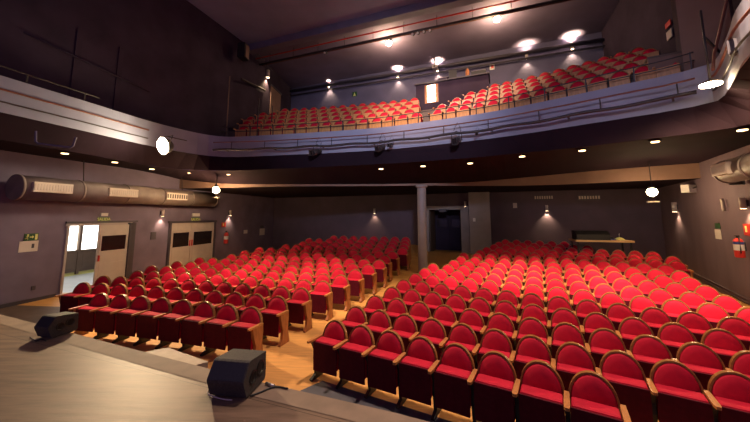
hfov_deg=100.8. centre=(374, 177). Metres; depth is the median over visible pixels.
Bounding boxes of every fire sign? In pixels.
[665,19,670,28]
[743,224,749,235]
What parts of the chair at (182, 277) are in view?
backrest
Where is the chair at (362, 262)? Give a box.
[357,259,370,270]
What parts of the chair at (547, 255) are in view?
backrest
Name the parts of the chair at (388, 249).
backrest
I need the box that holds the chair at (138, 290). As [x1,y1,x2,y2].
[111,285,146,304]
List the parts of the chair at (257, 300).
backrest, frame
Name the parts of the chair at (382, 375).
armrest, seat panel, seat, backrest, frame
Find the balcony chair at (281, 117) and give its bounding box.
[273,115,286,122]
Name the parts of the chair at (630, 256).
backrest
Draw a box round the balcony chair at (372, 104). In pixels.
[365,102,375,108]
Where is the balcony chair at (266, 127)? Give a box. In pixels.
[257,125,272,134]
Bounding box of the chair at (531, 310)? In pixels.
[516,304,547,331]
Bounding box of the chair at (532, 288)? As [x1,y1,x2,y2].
[520,284,544,304]
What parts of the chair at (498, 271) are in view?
backrest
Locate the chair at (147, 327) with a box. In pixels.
[131,297,171,345]
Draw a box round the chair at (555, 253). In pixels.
[548,250,559,259]
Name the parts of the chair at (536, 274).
backrest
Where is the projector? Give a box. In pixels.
[432,58,437,69]
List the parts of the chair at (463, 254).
backrest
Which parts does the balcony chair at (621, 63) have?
seat panel, backrest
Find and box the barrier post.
[256,98,258,135]
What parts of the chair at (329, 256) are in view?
backrest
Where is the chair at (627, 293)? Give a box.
[619,286,643,306]
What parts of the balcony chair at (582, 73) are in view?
seat panel, backrest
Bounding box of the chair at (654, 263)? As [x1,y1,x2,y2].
[648,259,663,268]
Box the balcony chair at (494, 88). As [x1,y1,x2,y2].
[486,87,498,95]
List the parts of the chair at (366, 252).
backrest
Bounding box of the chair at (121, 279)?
[108,276,127,290]
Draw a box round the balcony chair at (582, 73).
[572,70,589,78]
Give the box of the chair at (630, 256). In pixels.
[625,254,643,262]
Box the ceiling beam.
[248,0,486,54]
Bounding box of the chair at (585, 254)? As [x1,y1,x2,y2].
[577,251,590,261]
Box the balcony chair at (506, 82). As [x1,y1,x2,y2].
[498,81,510,88]
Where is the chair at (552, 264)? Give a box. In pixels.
[544,262,562,275]
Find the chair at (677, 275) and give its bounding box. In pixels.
[670,270,690,282]
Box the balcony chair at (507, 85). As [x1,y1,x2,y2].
[498,84,511,92]
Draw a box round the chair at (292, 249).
[286,248,298,256]
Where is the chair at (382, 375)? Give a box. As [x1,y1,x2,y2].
[361,330,404,398]
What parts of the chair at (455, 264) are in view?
backrest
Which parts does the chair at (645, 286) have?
backrest, frame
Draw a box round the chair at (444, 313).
[429,304,456,336]
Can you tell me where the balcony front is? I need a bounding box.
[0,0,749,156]
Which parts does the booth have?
lit panel, panel frame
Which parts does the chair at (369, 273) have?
seat panel, backrest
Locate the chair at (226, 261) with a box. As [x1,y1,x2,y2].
[211,258,231,267]
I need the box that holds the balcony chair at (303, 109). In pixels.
[296,108,307,113]
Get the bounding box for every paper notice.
[18,240,38,252]
[259,228,264,234]
[666,28,672,40]
[714,229,721,238]
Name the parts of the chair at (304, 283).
backrest, frame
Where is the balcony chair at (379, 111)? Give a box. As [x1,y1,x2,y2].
[372,108,383,115]
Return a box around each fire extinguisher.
[223,231,228,243]
[732,235,746,257]
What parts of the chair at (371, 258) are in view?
backrest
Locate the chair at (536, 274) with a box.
[523,271,543,285]
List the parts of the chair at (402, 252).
seat panel, backrest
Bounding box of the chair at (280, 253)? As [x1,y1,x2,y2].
[274,251,285,261]
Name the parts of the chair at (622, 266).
backrest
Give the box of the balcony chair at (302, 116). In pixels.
[295,114,307,121]
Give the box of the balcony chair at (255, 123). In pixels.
[248,120,262,127]
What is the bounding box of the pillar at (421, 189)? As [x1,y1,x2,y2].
[416,184,427,272]
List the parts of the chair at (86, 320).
armrest, seat panel, seat, backrest, frame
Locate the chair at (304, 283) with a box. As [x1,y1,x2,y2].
[289,279,312,295]
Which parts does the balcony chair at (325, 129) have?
seat panel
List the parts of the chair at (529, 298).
backrest, frame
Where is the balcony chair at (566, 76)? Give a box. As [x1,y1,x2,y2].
[556,74,571,83]
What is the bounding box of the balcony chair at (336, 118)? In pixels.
[328,116,341,124]
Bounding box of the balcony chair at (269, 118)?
[263,116,275,123]
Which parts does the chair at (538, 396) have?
armrest, seat panel, seat, backrest, frame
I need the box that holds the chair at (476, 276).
[468,272,483,287]
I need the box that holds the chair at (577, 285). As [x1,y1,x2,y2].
[567,281,590,310]
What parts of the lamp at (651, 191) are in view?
globe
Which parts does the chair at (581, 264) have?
backrest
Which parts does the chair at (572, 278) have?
backrest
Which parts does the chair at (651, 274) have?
backrest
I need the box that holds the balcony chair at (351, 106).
[345,104,354,110]
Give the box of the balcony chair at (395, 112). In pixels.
[387,111,400,118]
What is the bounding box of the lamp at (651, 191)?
[646,161,659,202]
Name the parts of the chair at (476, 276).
backrest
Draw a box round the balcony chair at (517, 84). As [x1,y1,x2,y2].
[511,81,524,89]
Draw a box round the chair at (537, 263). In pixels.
[527,261,544,273]
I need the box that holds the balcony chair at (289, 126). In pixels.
[281,125,294,133]
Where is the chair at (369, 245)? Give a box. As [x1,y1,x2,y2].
[359,243,373,251]
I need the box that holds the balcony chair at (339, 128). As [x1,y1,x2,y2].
[329,120,344,130]
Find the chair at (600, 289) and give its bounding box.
[592,283,616,302]
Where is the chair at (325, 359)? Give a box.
[307,319,347,380]
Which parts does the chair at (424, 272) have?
backrest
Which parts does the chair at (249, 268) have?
backrest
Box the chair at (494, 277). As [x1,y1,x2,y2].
[481,273,502,291]
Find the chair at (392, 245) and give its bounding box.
[383,243,396,250]
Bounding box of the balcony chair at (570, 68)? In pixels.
[563,65,577,72]
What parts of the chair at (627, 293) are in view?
backrest, frame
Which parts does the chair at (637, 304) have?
seat, backrest, frame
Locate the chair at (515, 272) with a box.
[503,269,523,283]
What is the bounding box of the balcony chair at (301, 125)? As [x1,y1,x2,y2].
[293,123,307,133]
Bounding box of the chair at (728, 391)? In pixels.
[703,370,749,421]
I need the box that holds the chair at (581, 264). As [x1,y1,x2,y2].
[578,259,591,271]
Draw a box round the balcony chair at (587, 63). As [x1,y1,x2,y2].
[578,61,592,68]
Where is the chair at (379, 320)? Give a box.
[363,309,391,344]
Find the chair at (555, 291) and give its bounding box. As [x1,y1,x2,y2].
[544,287,569,306]
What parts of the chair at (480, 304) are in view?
backrest, frame, seat, seat panel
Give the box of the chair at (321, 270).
[312,267,329,281]
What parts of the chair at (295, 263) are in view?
backrest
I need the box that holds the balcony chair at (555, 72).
[549,68,562,76]
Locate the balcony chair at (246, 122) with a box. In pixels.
[237,121,251,128]
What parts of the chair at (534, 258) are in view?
backrest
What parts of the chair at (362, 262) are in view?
backrest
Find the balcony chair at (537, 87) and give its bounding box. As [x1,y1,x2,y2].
[527,85,542,95]
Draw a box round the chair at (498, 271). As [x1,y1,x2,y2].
[485,268,504,283]
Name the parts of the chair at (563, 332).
armrest, seat panel, frame, seat, backrest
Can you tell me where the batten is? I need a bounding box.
[256,0,570,65]
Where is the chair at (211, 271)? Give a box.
[193,267,217,279]
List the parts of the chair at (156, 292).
backrest, frame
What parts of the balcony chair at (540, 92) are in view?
seat panel, backrest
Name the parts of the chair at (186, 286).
backrest, frame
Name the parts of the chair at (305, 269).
backrest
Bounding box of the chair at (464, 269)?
[457,265,470,278]
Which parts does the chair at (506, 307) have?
backrest, frame, seat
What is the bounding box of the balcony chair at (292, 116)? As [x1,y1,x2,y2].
[284,115,297,122]
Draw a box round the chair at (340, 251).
[335,249,346,257]
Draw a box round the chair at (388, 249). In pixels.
[384,247,394,254]
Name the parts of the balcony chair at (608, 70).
seat panel, backrest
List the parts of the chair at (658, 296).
backrest, frame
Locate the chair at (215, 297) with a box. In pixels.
[192,290,223,309]
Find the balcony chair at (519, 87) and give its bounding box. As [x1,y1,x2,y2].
[511,85,525,94]
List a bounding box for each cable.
[207,389,231,400]
[250,386,287,396]
[711,0,728,70]
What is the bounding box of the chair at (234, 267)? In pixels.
[218,263,239,274]
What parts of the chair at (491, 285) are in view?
backrest, frame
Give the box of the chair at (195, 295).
[171,288,203,311]
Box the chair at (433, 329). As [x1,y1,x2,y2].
[409,318,446,359]
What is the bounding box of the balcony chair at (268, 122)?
[260,120,273,128]
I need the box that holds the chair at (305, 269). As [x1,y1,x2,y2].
[296,266,313,280]
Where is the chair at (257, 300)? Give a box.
[236,293,265,316]
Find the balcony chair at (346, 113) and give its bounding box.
[338,111,349,118]
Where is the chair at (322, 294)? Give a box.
[309,281,332,320]
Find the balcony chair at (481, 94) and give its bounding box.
[472,93,485,102]
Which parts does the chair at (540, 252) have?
backrest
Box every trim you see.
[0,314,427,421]
[290,38,604,95]
[693,272,749,303]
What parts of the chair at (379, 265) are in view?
seat panel, backrest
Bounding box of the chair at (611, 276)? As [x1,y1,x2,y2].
[606,271,624,286]
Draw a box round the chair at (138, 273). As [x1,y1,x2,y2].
[127,270,144,283]
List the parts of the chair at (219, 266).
backrest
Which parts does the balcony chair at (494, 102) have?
seat panel, backrest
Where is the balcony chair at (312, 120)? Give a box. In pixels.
[305,118,318,126]
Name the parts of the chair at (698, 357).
seat panel, frame, backrest, seat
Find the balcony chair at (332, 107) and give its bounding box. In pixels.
[325,106,336,111]
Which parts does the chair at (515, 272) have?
backrest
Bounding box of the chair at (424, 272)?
[418,268,431,280]
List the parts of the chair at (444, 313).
backrest, frame, seat, seat panel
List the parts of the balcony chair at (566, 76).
seat panel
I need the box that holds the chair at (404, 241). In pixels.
[396,240,410,258]
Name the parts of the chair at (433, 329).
armrest, seat, backrest, frame, seat panel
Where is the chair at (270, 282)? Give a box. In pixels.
[251,277,275,291]
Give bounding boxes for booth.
[414,72,489,110]
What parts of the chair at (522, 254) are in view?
backrest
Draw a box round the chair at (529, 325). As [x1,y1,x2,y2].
[512,317,547,350]
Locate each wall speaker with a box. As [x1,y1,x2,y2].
[237,42,249,60]
[680,184,696,192]
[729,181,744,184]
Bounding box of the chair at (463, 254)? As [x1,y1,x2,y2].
[455,252,469,260]
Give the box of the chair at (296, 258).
[286,256,300,266]
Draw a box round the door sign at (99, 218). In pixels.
[97,217,109,220]
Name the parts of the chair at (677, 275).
backrest, frame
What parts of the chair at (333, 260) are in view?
backrest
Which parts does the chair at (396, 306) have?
seat panel, seat, backrest, frame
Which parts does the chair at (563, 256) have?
backrest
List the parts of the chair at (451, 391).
armrest, seat panel, seat, backrest, frame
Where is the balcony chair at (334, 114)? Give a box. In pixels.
[327,112,338,119]
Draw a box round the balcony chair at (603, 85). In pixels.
[586,76,607,91]
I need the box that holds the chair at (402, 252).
[397,247,409,269]
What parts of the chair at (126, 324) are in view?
armrest, seat panel, seat, backrest, frame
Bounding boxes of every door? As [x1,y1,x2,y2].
[59,220,137,294]
[65,225,98,273]
[165,220,216,265]
[269,84,281,114]
[426,206,469,252]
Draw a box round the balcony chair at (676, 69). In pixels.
[652,62,680,77]
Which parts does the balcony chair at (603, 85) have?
seat panel, backrest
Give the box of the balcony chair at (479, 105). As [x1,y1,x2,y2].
[468,103,483,114]
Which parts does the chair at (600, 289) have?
backrest, frame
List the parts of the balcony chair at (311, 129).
seat panel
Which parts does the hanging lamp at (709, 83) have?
lamp shade, arm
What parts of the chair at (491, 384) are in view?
armrest, seat panel, seat, backrest, frame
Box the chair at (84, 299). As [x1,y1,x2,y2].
[73,283,109,305]
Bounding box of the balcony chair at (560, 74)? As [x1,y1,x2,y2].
[552,71,567,79]
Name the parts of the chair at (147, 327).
armrest, seat panel, seat, backrest, frame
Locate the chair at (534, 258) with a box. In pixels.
[526,256,541,267]
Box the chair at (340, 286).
[330,274,350,310]
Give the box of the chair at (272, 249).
[262,247,275,256]
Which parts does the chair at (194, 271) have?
backrest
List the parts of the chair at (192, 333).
armrest, seat panel, seat, backrest, frame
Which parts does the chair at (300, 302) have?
seat panel, seat, backrest, frame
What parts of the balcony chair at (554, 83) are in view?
backrest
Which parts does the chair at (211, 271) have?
backrest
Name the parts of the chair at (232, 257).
backrest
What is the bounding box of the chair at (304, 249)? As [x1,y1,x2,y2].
[298,248,310,256]
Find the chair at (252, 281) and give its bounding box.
[232,276,258,291]
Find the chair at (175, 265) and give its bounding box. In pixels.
[170,261,182,272]
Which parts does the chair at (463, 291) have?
backrest, frame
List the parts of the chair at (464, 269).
backrest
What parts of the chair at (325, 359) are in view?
armrest, seat panel, seat, backrest, frame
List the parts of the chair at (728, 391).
armrest, frame, backrest, seat, seat panel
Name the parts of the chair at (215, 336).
armrest, seat panel, seat, backrest, frame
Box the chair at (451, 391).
[428,343,474,420]
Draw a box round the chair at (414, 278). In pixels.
[408,273,422,288]
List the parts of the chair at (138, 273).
backrest, frame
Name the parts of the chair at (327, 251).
backrest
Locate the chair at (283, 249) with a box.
[273,247,286,256]
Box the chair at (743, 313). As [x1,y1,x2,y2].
[734,307,749,323]
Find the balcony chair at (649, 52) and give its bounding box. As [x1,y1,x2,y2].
[638,48,658,56]
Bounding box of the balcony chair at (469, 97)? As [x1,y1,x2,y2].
[460,95,472,104]
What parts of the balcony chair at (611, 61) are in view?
seat panel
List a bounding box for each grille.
[31,182,73,193]
[35,317,54,327]
[107,188,138,197]
[165,192,187,200]
[208,361,247,381]
[245,44,248,58]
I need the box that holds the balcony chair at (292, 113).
[285,111,297,117]
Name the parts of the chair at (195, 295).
backrest, frame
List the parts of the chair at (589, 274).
backrest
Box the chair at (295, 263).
[283,260,299,271]
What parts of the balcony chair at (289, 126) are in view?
seat panel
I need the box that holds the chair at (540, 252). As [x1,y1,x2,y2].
[533,249,544,259]
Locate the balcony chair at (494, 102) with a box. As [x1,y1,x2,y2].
[483,100,498,112]
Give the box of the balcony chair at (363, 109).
[357,106,368,112]
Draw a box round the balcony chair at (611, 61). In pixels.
[600,58,618,67]
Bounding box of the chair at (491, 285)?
[481,280,499,300]
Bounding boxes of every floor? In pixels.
[0,305,59,323]
[0,324,354,421]
[20,245,749,421]
[62,272,93,292]
[227,108,436,136]
[300,381,451,421]
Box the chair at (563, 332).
[547,322,584,358]
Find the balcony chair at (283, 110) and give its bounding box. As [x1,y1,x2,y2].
[277,108,288,114]
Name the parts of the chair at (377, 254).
backrest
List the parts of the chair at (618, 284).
backrest, frame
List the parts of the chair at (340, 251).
backrest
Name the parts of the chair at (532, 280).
backrest, frame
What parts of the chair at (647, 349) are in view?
seat panel, seat, backrest, frame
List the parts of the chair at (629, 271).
backrest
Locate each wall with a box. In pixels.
[0,0,290,170]
[0,57,749,170]
[0,150,273,304]
[65,222,132,273]
[179,163,700,188]
[272,32,665,260]
[602,0,747,131]
[659,145,749,304]
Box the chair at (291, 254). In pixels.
[287,251,298,261]
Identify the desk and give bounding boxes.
[568,239,634,252]
[643,51,683,71]
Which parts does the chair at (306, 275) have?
backrest, frame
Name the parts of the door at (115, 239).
panel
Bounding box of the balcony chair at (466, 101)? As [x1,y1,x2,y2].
[458,100,471,107]
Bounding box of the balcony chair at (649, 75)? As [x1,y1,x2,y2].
[630,65,655,82]
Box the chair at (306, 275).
[293,272,313,287]
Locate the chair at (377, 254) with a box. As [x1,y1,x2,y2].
[374,250,384,259]
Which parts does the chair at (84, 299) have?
seat panel, seat, backrest, frame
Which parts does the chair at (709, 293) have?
backrest, frame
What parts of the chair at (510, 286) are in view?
backrest, frame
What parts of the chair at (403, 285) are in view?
backrest, frame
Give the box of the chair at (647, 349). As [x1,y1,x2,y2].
[626,334,672,377]
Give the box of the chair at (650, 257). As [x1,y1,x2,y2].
[644,255,661,263]
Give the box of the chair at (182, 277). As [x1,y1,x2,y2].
[177,272,191,286]
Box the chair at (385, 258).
[379,255,392,280]
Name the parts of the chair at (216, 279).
backrest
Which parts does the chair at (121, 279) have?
backrest, frame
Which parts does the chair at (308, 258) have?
backrest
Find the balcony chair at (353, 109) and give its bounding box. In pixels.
[346,107,357,113]
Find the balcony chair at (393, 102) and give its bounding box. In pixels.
[386,100,396,106]
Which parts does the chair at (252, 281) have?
backrest, frame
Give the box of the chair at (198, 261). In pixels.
[184,257,204,266]
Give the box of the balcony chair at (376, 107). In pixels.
[368,105,379,111]
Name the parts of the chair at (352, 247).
backrest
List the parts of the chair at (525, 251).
backrest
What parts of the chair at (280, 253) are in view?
backrest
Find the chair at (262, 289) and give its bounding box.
[244,284,270,302]
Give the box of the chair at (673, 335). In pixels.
[655,322,696,358]
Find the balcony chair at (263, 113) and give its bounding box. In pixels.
[254,112,266,118]
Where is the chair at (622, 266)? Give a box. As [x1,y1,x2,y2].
[615,262,630,274]
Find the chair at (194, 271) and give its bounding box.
[189,267,202,279]
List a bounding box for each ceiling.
[0,124,749,183]
[183,178,699,197]
[187,0,426,44]
[258,0,619,88]
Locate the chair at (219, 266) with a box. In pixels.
[203,262,224,273]
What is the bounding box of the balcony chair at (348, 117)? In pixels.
[339,115,351,123]
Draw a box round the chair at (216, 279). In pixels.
[198,274,224,288]
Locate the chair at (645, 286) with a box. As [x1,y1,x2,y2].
[637,280,660,296]
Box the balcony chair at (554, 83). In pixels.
[543,81,559,92]
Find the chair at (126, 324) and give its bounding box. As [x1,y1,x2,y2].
[110,295,150,342]
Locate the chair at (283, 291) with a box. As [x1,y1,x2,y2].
[264,286,290,305]
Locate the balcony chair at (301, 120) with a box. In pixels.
[293,118,307,126]
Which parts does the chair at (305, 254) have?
backrest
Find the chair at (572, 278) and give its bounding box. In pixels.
[564,274,585,290]
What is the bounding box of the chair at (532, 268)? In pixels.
[524,265,542,278]
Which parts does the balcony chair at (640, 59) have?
seat panel, backrest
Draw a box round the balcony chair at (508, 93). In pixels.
[498,92,512,102]
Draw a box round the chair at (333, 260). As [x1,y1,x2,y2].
[328,257,341,269]
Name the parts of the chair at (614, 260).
backrest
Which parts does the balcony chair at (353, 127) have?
seat panel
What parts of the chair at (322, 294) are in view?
seat panel, seat, backrest, frame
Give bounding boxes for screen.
[449,69,456,77]
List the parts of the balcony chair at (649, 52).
backrest, seat panel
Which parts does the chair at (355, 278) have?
seat panel, seat, backrest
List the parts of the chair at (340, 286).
seat panel, seat, backrest, frame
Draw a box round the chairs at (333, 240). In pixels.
[250,235,663,262]
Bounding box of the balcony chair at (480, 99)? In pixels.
[471,97,484,107]
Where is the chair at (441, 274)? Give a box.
[434,269,448,282]
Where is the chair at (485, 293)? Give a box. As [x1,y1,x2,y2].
[468,287,494,311]
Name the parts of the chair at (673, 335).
seat panel, seat, frame, backrest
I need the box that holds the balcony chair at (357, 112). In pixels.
[349,110,360,117]
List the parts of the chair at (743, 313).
frame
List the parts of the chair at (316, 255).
backrest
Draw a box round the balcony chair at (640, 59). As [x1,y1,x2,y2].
[629,55,646,64]
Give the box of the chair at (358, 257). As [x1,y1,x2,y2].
[352,254,362,263]
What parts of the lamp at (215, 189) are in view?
globe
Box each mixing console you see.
[471,69,485,74]
[571,230,610,239]
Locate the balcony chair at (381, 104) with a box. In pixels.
[376,101,385,107]
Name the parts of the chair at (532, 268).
backrest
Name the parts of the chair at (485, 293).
backrest, frame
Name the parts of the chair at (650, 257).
backrest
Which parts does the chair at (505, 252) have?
backrest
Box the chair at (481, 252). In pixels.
[471,250,485,259]
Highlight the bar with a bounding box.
[212,90,696,151]
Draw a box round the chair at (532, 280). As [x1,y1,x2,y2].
[521,277,543,293]
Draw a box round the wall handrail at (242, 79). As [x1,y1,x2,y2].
[241,78,265,90]
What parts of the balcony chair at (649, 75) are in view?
backrest, seat panel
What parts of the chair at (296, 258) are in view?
backrest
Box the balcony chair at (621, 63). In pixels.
[608,60,627,69]
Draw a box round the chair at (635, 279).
[629,273,648,287]
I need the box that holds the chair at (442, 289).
[433,283,450,303]
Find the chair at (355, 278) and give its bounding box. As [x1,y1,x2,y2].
[347,269,364,301]
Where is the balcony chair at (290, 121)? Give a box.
[282,119,295,127]
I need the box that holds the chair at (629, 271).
[623,267,642,279]
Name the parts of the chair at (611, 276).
backrest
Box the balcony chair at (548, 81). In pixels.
[540,78,555,87]
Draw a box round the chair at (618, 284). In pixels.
[612,278,632,294]
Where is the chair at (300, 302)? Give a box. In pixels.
[285,287,312,331]
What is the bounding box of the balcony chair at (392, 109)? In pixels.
[383,107,395,114]
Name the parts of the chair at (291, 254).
backrest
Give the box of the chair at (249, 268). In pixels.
[233,263,253,273]
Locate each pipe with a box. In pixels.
[0,88,148,130]
[0,101,147,138]
[34,131,76,147]
[213,78,694,147]
[711,8,749,77]
[712,31,749,90]
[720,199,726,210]
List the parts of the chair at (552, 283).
backrest, frame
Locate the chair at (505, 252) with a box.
[498,251,512,261]
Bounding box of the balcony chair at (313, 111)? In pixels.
[305,110,317,116]
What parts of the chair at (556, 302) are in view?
seat panel, backrest, frame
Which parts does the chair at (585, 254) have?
backrest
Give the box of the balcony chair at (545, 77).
[537,75,552,83]
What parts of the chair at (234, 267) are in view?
backrest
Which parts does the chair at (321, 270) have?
backrest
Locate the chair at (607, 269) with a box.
[601,266,621,278]
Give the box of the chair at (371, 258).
[365,254,376,264]
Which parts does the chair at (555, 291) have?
backrest, frame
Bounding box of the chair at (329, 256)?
[325,253,335,263]
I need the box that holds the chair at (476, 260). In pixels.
[469,257,480,266]
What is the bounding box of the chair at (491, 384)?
[467,351,516,421]
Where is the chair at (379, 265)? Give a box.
[372,259,387,287]
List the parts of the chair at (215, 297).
backrest, frame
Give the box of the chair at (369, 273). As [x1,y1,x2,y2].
[361,264,377,294]
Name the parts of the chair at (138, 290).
backrest, frame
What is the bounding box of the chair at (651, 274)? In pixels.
[646,269,665,280]
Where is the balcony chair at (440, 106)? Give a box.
[433,104,445,111]
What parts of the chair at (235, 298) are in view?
backrest, frame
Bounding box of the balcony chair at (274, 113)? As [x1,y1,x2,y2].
[265,112,276,118]
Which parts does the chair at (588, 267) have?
backrest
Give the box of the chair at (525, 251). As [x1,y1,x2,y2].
[520,248,530,258]
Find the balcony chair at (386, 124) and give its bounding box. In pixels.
[380,117,394,126]
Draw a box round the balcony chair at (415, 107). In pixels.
[406,104,420,111]
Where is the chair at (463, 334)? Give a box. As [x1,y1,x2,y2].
[439,323,477,363]
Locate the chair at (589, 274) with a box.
[583,269,602,290]
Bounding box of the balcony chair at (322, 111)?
[315,110,327,116]
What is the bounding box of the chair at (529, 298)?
[517,293,544,315]
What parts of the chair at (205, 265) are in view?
backrest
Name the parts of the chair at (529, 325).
armrest, seat, frame, backrest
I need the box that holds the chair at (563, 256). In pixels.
[557,254,572,263]
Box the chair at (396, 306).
[384,298,407,325]
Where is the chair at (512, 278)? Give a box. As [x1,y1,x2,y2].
[500,275,522,292]
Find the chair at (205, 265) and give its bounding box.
[188,262,210,272]
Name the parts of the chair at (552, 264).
backrest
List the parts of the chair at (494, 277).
backrest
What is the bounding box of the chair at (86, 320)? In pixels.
[68,293,109,334]
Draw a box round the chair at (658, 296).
[648,288,673,308]
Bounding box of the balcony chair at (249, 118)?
[241,116,254,123]
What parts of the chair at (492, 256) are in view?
backrest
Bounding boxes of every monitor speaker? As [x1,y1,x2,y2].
[34,311,78,337]
[207,349,265,397]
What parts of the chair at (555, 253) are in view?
backrest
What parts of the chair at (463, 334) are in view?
armrest, seat, backrest, frame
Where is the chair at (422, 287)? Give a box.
[414,281,430,301]
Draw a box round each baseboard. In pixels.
[0,294,55,308]
[64,269,93,276]
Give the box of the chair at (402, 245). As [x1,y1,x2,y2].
[395,244,410,263]
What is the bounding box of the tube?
[265,381,274,386]
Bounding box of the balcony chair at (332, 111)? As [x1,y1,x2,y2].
[326,109,337,115]
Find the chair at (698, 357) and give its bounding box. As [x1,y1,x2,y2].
[673,342,725,389]
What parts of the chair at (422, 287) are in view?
backrest, frame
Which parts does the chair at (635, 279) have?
backrest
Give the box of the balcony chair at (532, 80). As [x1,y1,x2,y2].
[524,78,537,86]
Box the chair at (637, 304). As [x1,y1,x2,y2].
[629,295,656,317]
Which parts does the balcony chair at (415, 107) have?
seat panel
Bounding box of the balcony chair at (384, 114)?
[375,112,388,120]
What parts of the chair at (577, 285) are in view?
backrest, frame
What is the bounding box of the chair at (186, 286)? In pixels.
[166,279,196,295]
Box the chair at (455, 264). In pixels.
[448,260,459,270]
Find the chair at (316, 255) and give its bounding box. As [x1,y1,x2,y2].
[312,252,322,262]
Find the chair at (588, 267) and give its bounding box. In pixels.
[581,264,600,277]
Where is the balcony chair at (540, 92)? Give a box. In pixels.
[529,89,547,103]
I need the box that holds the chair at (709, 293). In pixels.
[694,285,720,301]
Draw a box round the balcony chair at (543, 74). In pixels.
[535,72,548,79]
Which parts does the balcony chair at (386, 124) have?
seat panel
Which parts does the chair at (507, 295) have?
backrest, frame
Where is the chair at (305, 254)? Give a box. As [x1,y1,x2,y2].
[299,252,310,262]
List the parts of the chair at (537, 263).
backrest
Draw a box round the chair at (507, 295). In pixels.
[492,290,518,311]
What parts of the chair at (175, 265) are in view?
backrest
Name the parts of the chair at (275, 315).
seat panel, seat, backrest, frame, armrest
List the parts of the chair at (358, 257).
backrest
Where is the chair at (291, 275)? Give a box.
[275,271,296,286]
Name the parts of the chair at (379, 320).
seat panel, seat, backrest, frame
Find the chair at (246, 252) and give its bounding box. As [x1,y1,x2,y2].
[236,250,249,258]
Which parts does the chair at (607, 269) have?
backrest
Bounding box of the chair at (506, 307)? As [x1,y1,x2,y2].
[488,300,518,330]
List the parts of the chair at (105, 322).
armrest, seat panel, seat, backrest, frame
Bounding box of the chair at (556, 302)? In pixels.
[544,296,572,319]
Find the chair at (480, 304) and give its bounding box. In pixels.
[466,297,491,325]
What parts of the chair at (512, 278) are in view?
backrest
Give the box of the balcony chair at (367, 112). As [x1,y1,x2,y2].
[360,109,371,116]
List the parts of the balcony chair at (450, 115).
seat panel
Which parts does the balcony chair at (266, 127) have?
seat panel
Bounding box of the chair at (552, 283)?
[543,279,566,296]
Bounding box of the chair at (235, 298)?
[214,292,244,312]
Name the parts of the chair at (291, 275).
backrest, frame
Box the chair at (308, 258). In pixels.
[299,256,314,267]
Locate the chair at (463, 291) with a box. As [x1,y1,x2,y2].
[446,285,471,307]
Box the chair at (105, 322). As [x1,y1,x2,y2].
[89,294,129,338]
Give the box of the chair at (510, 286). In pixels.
[497,282,521,303]
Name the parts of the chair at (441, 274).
backrest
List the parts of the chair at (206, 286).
backrest, frame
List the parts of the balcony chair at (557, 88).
seat panel, backrest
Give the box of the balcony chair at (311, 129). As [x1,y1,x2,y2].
[305,122,319,132]
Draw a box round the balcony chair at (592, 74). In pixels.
[578,72,597,83]
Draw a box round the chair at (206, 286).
[184,280,214,298]
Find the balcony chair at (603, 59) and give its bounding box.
[593,56,609,64]
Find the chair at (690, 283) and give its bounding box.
[679,277,701,291]
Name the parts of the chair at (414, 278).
backrest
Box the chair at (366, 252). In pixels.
[361,250,370,258]
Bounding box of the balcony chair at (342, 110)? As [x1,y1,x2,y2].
[336,108,347,114]
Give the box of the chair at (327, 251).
[322,249,334,256]
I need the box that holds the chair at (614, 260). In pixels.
[609,257,623,265]
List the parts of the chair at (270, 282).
backrest, frame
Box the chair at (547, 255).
[541,253,556,263]
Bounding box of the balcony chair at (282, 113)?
[275,112,287,118]
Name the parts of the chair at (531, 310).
backrest, frame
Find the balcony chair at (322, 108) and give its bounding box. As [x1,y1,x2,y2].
[315,106,325,112]
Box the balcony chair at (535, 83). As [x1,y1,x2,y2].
[525,81,540,90]
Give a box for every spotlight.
[308,140,321,155]
[374,134,384,151]
[387,136,393,146]
[451,122,461,145]
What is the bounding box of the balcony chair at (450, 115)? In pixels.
[441,107,455,118]
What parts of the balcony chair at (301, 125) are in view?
seat panel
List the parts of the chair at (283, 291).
backrest, frame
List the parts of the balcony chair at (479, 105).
seat panel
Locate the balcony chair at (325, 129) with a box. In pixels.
[317,121,331,131]
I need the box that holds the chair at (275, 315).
[259,296,288,345]
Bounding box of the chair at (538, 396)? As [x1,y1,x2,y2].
[512,360,564,421]
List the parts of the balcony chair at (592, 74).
backrest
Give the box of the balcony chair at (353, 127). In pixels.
[343,119,355,129]
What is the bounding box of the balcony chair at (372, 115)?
[363,113,375,121]
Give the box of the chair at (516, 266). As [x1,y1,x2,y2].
[506,264,524,276]
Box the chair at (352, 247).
[346,246,358,254]
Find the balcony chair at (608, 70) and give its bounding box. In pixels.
[597,67,617,78]
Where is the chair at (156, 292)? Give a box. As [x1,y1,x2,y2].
[130,286,165,305]
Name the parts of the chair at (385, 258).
backrest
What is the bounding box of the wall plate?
[150,232,155,239]
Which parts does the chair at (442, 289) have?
backrest, frame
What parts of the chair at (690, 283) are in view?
frame, backrest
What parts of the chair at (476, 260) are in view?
backrest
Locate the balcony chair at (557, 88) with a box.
[547,85,565,99]
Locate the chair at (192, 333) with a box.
[175,301,215,351]
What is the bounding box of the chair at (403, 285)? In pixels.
[396,279,411,298]
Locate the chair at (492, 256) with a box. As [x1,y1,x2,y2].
[481,254,496,261]
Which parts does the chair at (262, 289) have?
backrest, frame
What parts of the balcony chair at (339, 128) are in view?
seat panel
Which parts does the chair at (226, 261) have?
backrest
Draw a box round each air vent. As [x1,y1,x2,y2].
[534,195,552,199]
[578,195,600,199]
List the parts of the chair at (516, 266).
backrest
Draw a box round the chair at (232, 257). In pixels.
[218,254,236,261]
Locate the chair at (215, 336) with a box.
[198,304,238,356]
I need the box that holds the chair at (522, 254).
[511,252,526,261]
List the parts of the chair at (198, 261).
backrest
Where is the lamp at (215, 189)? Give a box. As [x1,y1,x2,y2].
[212,176,219,197]
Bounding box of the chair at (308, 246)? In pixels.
[298,244,312,253]

